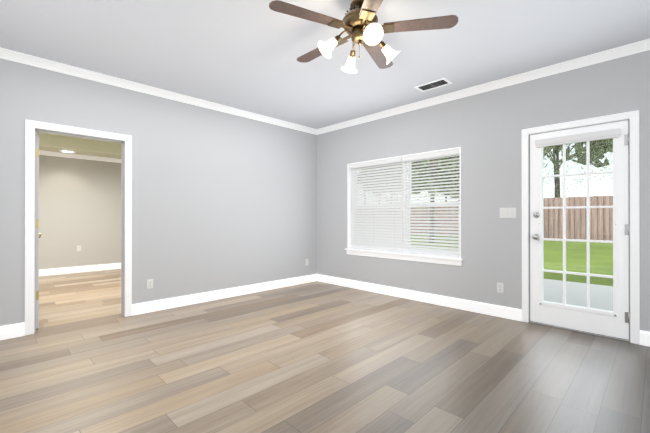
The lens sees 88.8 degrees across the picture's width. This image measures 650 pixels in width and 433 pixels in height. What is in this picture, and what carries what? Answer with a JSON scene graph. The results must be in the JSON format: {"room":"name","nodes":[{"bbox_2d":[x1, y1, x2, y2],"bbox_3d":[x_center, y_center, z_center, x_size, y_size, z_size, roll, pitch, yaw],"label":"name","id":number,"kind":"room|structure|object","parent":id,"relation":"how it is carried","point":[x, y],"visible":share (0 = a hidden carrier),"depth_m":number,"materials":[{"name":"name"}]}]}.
{"room":"empty living room","nodes":[
{"label":"empty living room","id":0,"kind":"room"},
{"bbox_2d":[39,155,120,269],"bbox_3d":[-5.262,-0.252,6.845,6.020,2.830,0.150,0,0,-45],"label":"wall","id":1,"kind":"structure","parent":0,"point":[79,202],"depth_m":6.88,"materials":[{"name":"beige paint"}]},
{"bbox_2d":[39,263,120,275],"bbox_3d":[-5.321,1.098,6.667,5.450,0.128,0.014,0,0,-45],"label":"baseboard","id":2,"kind":"structure","parent":1,"relation":"attached to","point":[55,271],"depth_m":6.87,"materials":[{"name":"white wood"}]},
{"bbox_2d":[39,150,120,162],"bbox_3d":[-5.303,-1.239,6.655,5.450,0.078,0.064,0,0,-45],"label":"crown molding","id":3,"kind":"structure","parent":1,"relation":"attached to","point":[57,154],"depth_m":6.86,"materials":[{"name":"white wood"}]},
{"bbox_2d":[39,132,120,158],"bbox_3d":[-3.901,-1.477,5.253,5.450,0.390,4.030,0,0,-45],"label":"ceiling","id":4,"kind":"structure","parent":0,"point":[78,145],"depth_m":6.43,"materials":[{"name":"beige paint"}]},
{"bbox_2d":[59,149,75,152],"bbox_3d":[-4.997,-1.264,6.441,0.263,0.028,0.263,0,0,21],"label":"recessed light","id":5,"kind":"object","parent":4,"relation":"in","point":[66,151],"visible":0.33,"depth_m":6.33,"materials":[{"name":"white"}]},
{"bbox_2d":[0,58,316,325],"bbox_3d":[-1.922,-0.199,4.294,4.900,2.710,0.120,0,0,-45],"label":"wall","id":6,"kind":"structure","parent":0,"point":[221,200],"depth_m":4.29,"materials":[{"name":"grey paint"}]},
{"bbox_2d":[0,322,24,339],"bbox_3d":[-3.198,1.088,2.921,0.820,0.128,0.014,0,0,-45],"label":"baseboard","id":7,"kind":"structure","parent":6,"relation":"attached to","point":[12,331],"depth_m":3.15,"materials":[{"name":"white wood"}]},
{"bbox_2d":[36,132,40,328],"bbox_3d":[-3.200,0.138,3.642,0.175,2.008,0.772,0,0,-45],"label":"interior door","id":8,"kind":"structure","parent":6,"relation":"in","point":[38,235],"depth_m":3.38,"materials":[{"name":"white wood"}]},
{"bbox_2d":[25,119,131,335],"bbox_3d":[-2.628,0.106,3.588,0.925,2.095,0.152,0,0,-45],"label":"trim","id":9,"kind":"structure","parent":6,"relation":"attached to","point":[32,127],"depth_m":3.40,"materials":[{"name":"white wood"}]},
{"bbox_2d":[147,279,152,288],"bbox_3d":[-2.114,0.815,4.009,0.070,0.114,0.008,0,0,-45],"label":"electrical outlet","id":10,"kind":"object","parent":6,"relation":"attached to","point":[149,283],"visible":1,"depth_m":4.00,"materials":[{"name":"white plastic"}]},
{"bbox_2d":[0,47,315,134],"bbox_3d":[-1.804,-1.515,4.285,4.590,0.078,0.064,0,0,-45],"label":"crown molding","id":11,"kind":"structure","parent":6,"relation":"attached to","point":[6,54],"depth_m":3.86,"materials":[{"name":"white wood"}]},
{"bbox_2d":[132,274,315,315],"bbox_3d":[-1.204,1.093,4.913,2.965,0.128,0.014,0,0,-45],"label":"baseboard","id":12,"kind":"structure","parent":6,"relation":"attached to","point":[157,305],"depth_m":4.58,"materials":[{"name":"white wood"}]},
{"bbox_2d":[0,269,649,432],"bbox_3d":[-1.672,1.213,3.360,6.180,0.120,10.150,0,0,-45],"label":"floor","id":13,"kind":"structure","parent":0,"point":[309,357],"depth_m":2.50,"materials":[{"name":"brown wood"}]},
{"bbox_2d":[0,0,649,128],"bbox_3d":[0.202,-1.620,2.285,5.060,0.120,5.970,0,0,-45],"label":"ceiling","id":14,"kind":"structure","parent":0,"point":[244,55],"depth_m":3.00,"materials":[{"name":"white paint"}]},
{"bbox_2d":[269,0,457,72],"bbox_3d":[0.211,-1.328,2.402,1.272,0.463,1.220,0,0,-45],"label":"ceiling fan","id":15,"kind":"object","parent":14,"relation":"hanging from","point":[359,24],"visible":1,"depth_m":2.29,"materials":[{"name":"brown wood"}]},
{"bbox_2d":[414,78,451,91],"bbox_3d":[1.277,-1.550,3.924,0.210,0.010,0.380,0,0,-45],"label":"ceiling vent","id":16,"kind":"object","parent":14,"relation":"in","point":[433,84],"visible":1,"depth_m":3.91,"materials":[{"name":"white"}]},
{"bbox_2d":[317,50,649,331],"bbox_3d":[0.458,-0.196,5.491,0.160,2.710,10.150,0,0,-45],"label":"wall","id":17,"kind":"structure","parent":0,"point":[483,130],"depth_m":3.95,"materials":[{"name":"grey paint"}]},
{"bbox_2d":[345,147,462,265],"bbox_3d":[1.078,-0.125,4.849,0.210,1.489,1.935,0,0,-45],"label":"window unit","id":18,"kind":"structure","parent":17,"relation":"in","point":[431,252],"depth_m":4.78,"materials":[{"name":"white"}]},
{"bbox_2d":[349,157,402,252],"bbox_3d":[0.762,-0.163,5.132,0.076,1.378,0.994,0,0,-45],"label":"window blind","id":19,"kind":"object","parent":18,"relation":"attached to","point":[367,232],"visible":0.92,"depth_m":5.10,"materials":[{"name":"white plastic"}]},
{"bbox_2d":[402,148,459,257],"bbox_3d":[1.416,-0.165,4.478,0.076,1.378,0.839,0,0,-45],"label":"window blind","id":20,"kind":"object","parent":18,"relation":"attached to","point":[429,156],"visible":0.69,"depth_m":4.46,"materials":[{"name":"white plastic"}]},
{"bbox_2d":[316,274,521,320],"bbox_3d":[1.009,1.093,4.813,0.014,0.128,3.284,0,0,-45],"label":"baseboard","id":21,"kind":"structure","parent":17,"relation":"attached to","point":[473,306],"depth_m":4.40,"materials":[{"name":"white wood"}]},
{"bbox_2d":[316,39,649,134],"bbox_3d":[1.845,-1.516,3.947,0.064,0.078,5.700,0,0,-45],"label":"crown molding","id":22,"kind":"structure","parent":17,"relation":"attached to","point":[565,66],"depth_m":3.71,"materials":[{"name":"white wood"}]},
{"bbox_2d":[497,282,503,292],"bbox_3d":[2.013,0.819,3.812,0.008,0.114,0.070,0,0,-45],"label":"electrical outlet","id":23,"kind":"object","parent":17,"relation":"attached to","point":[500,287],"visible":1,"depth_m":3.81,"materials":[{"name":"white plastic"}]},
{"bbox_2d":[500,208,515,217],"bbox_3d":[2.066,-0.041,3.754,0.019,0.116,0.170,0,0,-45],"label":"switch plate","id":24,"kind":"object","parent":17,"relation":"attached to","point":[507,212],"visible":1,"depth_m":3.75,"materials":[{"name":"white plastic"}]},
{"bbox_2d":[530,120,628,339],"bbox_3d":[2.532,0.125,3.352,0.186,2.025,0.795,0,0,-45],"label":"patio door","id":25,"kind":"structure","parent":17,"relation":"in","point":[613,323],"depth_m":3.27,"materials":[{"name":"white wood"}]},
{"bbox_2d":[522,110,639,343],"bbox_3d":[2.578,0.098,3.398,0.236,2.111,0.941,0,0,-45],"label":"door frame","id":26,"kind":"structure","parent":17,"relation":"attached to","point":[632,117],"depth_m":3.05,"materials":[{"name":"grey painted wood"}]},
{"bbox_2d":[640,330,649,346],"bbox_3d":[3.340,1.087,2.478,0.014,0.128,1.437,0,0,-45],"label":"baseboard","id":27,"kind":"structure","parent":17,"relation":"attached to","point":[644,335],"depth_m":2.96,"materials":[{"name":"white wood"}]},
{"label":"outside","id":28,"kind":"structure","parent":0,"visible":0},
{"bbox_2d":[377,225,612,285],"bbox_3d":[26.447,1.493,29.007,69.820,0.460,95.000,0,0,-45],"label":"ground","id":29,"kind":"structure","parent":28,"point":[575,257],"depth_m":9.33,"materials":[{"name":"green plant"}]},
{"bbox_2d":[357,162,425,200],"bbox_3d":[3.730,-6.567,36.179,14.365,15.820,13.566,0,0,-45],"label":"tree","id":30,"kind":"object","parent":29,"relation":"on","point":[386,180],"depth_m":33.94,"materials":[{"name":"green plant"}]},
{"bbox_2d":[365,160,455,191],"bbox_3d":[6.335,-4.807,31.734,11.418,12.281,11.529,0,0,-45],"label":"tree","id":31,"kind":"object","parent":29,"relation":"on","point":[400,170],"depth_m":31.86,"materials":[{"name":"green plant"}]},
{"bbox_2d":[368,156,459,242],"bbox_3d":[5.120,-2.428,15.455,8.044,7.435,8.152,0,0,-45],"label":"tree","id":32,"kind":"object","parent":29,"relation":"on","point":[433,182],"depth_m":15.33,"materials":[{"name":"green plant"}]},
{"bbox_2d":[412,159,459,200],"bbox_3d":[14.852,-6.504,37.114,13.758,15.701,14.170,0,0,-45],"label":"tree","id":33,"kind":"object","parent":29,"relation":"on","point":[440,191],"depth_m":36.61,"materials":[{"name":"green plant"}]},
{"bbox_2d":[421,164,459,200],"bbox_3d":[11.021,-5.623,30.433,12.089,13.901,12.161,0,0,-45],"label":"tree","id":34,"kind":"object","parent":29,"relation":"on","point":[445,181],"depth_m":27.46,"materials":[{"name":"green plant"}]},
{"bbox_2d":[357,195,612,240],"bbox_3d":[9.489,0.051,9.882,17.147,2.320,52.100,0,0,-45],"label":"fence","id":35,"kind":"object","parent":29,"relation":"on","point":[594,223],"depth_m":17.91,"materials":[{"name":"brown wood"}]},
{"bbox_2d":[421,146,553,194],"bbox_3d":[12.392,-4.367,25.253,11.513,11.362,11.205,0,0,-45],"label":"tree","id":36,"kind":"object","parent":29,"relation":"on","point":[457,173],"depth_m":26.41,"materials":[{"name":"green plant"}]},
{"bbox_2d":[543,138,612,197],"bbox_3d":[20.485,-6.617,29.906,16.732,15.888,14.695,0,0,-45],"label":"tree","id":37,"kind":"object","parent":29,"relation":"on","point":[584,156],"depth_m":28.66,"materials":[{"name":"green plant"}]},
{"bbox_2d":[544,279,612,310],"bbox_3d":[4.145,1.288,4.117,3.060,0.235,6.300,0,0,-45],"label":"patio slab","id":38,"kind":"object","parent":29,"relation":"on","point":[582,294],"depth_m":4.99,"materials":[{"name":"white concrete"}]},
{"bbox_2d":[572,140,612,152],"bbox_3d":[26.266,-6.746,24.634,14.664,16.116,14.956,0,0,-45],"label":"tree","id":39,"kind":"object","parent":29,"relation":"on","point":[604,151],"depth_m":27.98,"materials":[{"name":"green plant"}]},
{"bbox_2d":[593,140,612,181],"bbox_3d":[21.851,-5.966,16.923,13.491,14.513,12.563,0,0,-45],"label":"tree","id":40,"kind":"object","parent":29,"relation":"on","point":[606,156],"depth_m":20.08,"materials":[{"name":"green plant"}]}
]}

